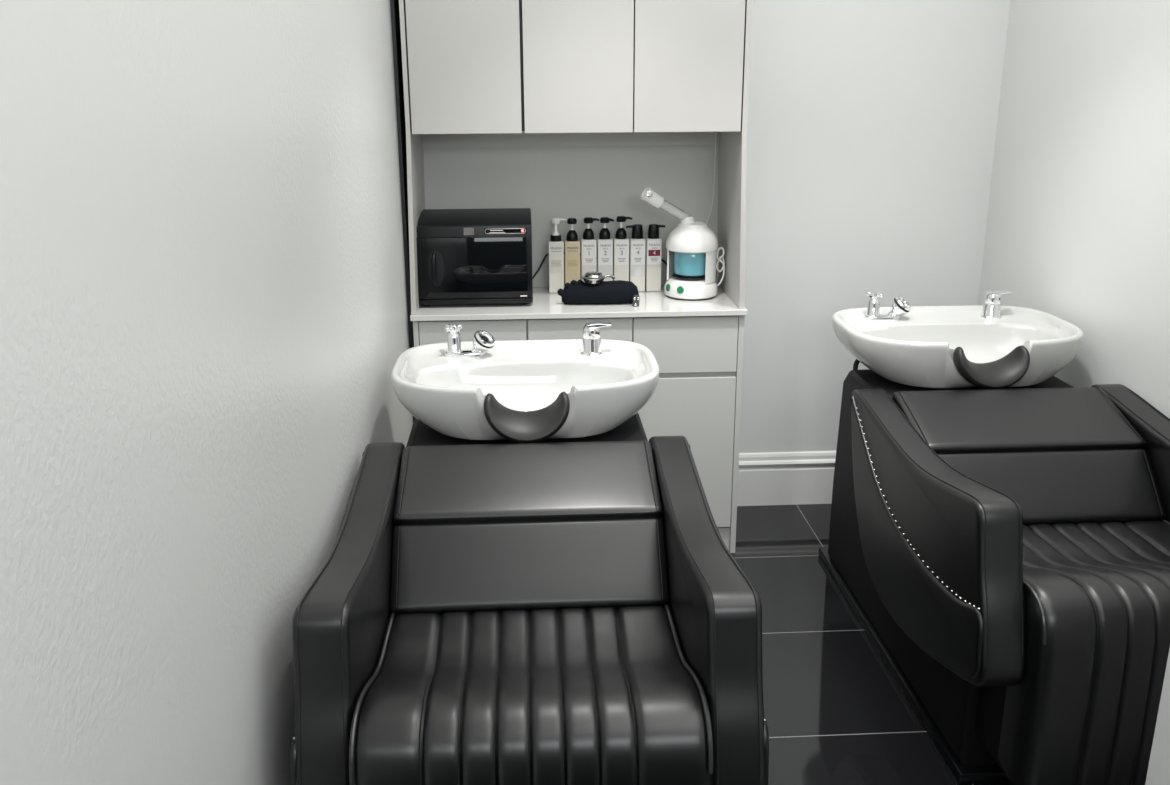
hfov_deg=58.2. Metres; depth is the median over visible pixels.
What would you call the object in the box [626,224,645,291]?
pump bottle
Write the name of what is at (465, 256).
towel warmer
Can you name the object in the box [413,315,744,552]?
base cabinet
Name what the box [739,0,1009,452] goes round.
wall
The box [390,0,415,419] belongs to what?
trim
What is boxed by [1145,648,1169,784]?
wall partition
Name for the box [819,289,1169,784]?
chair
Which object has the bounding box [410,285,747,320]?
countertop
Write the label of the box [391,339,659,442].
basin
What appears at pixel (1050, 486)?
backrest cushion
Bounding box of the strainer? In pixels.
[582,271,614,283]
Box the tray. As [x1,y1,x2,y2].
[672,273,704,280]
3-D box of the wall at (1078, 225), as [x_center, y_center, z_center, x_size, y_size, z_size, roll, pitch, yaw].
[1.763,-0.055,1.343,0.100,2.500,5.210,-2,17,-6]
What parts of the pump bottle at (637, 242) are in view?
label panel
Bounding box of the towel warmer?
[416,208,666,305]
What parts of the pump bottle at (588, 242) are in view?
label panel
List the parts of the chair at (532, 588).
panel, armrest, cross handle, seat, armrest, panel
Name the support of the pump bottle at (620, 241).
on the countertop
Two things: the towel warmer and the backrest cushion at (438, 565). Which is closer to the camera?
the backrest cushion at (438, 565)
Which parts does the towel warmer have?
handle, door, frame, power cord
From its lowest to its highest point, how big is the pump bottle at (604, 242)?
0.256 m
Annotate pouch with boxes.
[557,280,639,303]
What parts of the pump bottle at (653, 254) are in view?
label panel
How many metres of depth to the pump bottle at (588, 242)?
3.60 m
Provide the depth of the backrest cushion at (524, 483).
2.37 m
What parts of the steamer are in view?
water tank, power cord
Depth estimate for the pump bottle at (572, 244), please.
3.60 m
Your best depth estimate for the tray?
3.52 m
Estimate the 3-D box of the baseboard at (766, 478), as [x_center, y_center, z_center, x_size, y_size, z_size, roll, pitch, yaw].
[0.976,0.325,4.019,0.947,0.210,0.024,-1,17,-3]
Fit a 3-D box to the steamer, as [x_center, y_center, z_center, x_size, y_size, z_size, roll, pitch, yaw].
[0.328,-0.511,3.535,0.297,0.375,0.193,-1,17,-3]
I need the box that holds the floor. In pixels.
[731,504,1011,784]
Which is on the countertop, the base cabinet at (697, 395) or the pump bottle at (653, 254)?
the pump bottle at (653, 254)
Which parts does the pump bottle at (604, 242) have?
label panel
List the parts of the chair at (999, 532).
cross handle, panel, armrest, seat, seat, armrest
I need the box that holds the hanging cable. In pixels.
[706,132,716,223]
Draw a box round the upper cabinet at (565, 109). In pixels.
[399,0,751,313]
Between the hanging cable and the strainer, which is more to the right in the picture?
the hanging cable
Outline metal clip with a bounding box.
[632,295,639,306]
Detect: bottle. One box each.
[548,217,566,292]
[564,218,579,283]
[581,217,599,281]
[597,217,613,280]
[613,216,631,280]
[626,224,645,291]
[645,224,664,290]
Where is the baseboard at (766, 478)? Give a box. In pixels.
[737,451,835,505]
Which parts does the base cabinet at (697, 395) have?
drawer, drawer, drawer, door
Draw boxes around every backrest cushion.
[390,518,668,613]
[393,441,662,525]
[892,387,1146,453]
[938,449,1165,524]
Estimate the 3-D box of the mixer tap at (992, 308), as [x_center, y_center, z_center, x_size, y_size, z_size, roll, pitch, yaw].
[1.312,-0.283,3.358,0.089,0.090,0.068,-1,17,-3]
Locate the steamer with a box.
[640,186,724,300]
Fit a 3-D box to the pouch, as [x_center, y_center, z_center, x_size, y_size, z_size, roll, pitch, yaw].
[0.044,-0.334,3.467,0.272,0.081,0.094,-1,17,-3]
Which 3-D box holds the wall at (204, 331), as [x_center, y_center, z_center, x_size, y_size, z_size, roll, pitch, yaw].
[-0.592,-0.005,1.220,0.100,2.500,5.207,0,17,-1]
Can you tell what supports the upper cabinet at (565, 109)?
attached to the wall at (872, 124)
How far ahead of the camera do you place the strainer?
3.42 m
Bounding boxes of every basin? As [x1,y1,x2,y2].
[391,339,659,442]
[832,305,1083,388]
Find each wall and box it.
[0,0,413,784]
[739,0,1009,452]
[978,0,1169,418]
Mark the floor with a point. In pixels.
(835, 713)
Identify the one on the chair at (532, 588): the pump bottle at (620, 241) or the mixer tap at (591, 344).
the mixer tap at (591, 344)
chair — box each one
[290,322,768,784]
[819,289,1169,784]
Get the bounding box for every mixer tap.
[580,322,611,355]
[980,289,1011,318]
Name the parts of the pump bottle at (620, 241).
label panel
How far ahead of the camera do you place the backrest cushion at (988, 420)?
2.77 m
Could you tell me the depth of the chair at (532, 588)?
2.13 m
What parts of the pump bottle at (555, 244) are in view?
pump stem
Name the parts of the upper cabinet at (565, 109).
panel, door, niche rail, door, door, panel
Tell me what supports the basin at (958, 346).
in the chair at (999, 532)
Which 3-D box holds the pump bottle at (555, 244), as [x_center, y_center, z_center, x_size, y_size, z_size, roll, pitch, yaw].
[-0.094,-0.474,3.625,0.065,0.256,0.054,-1,17,-3]

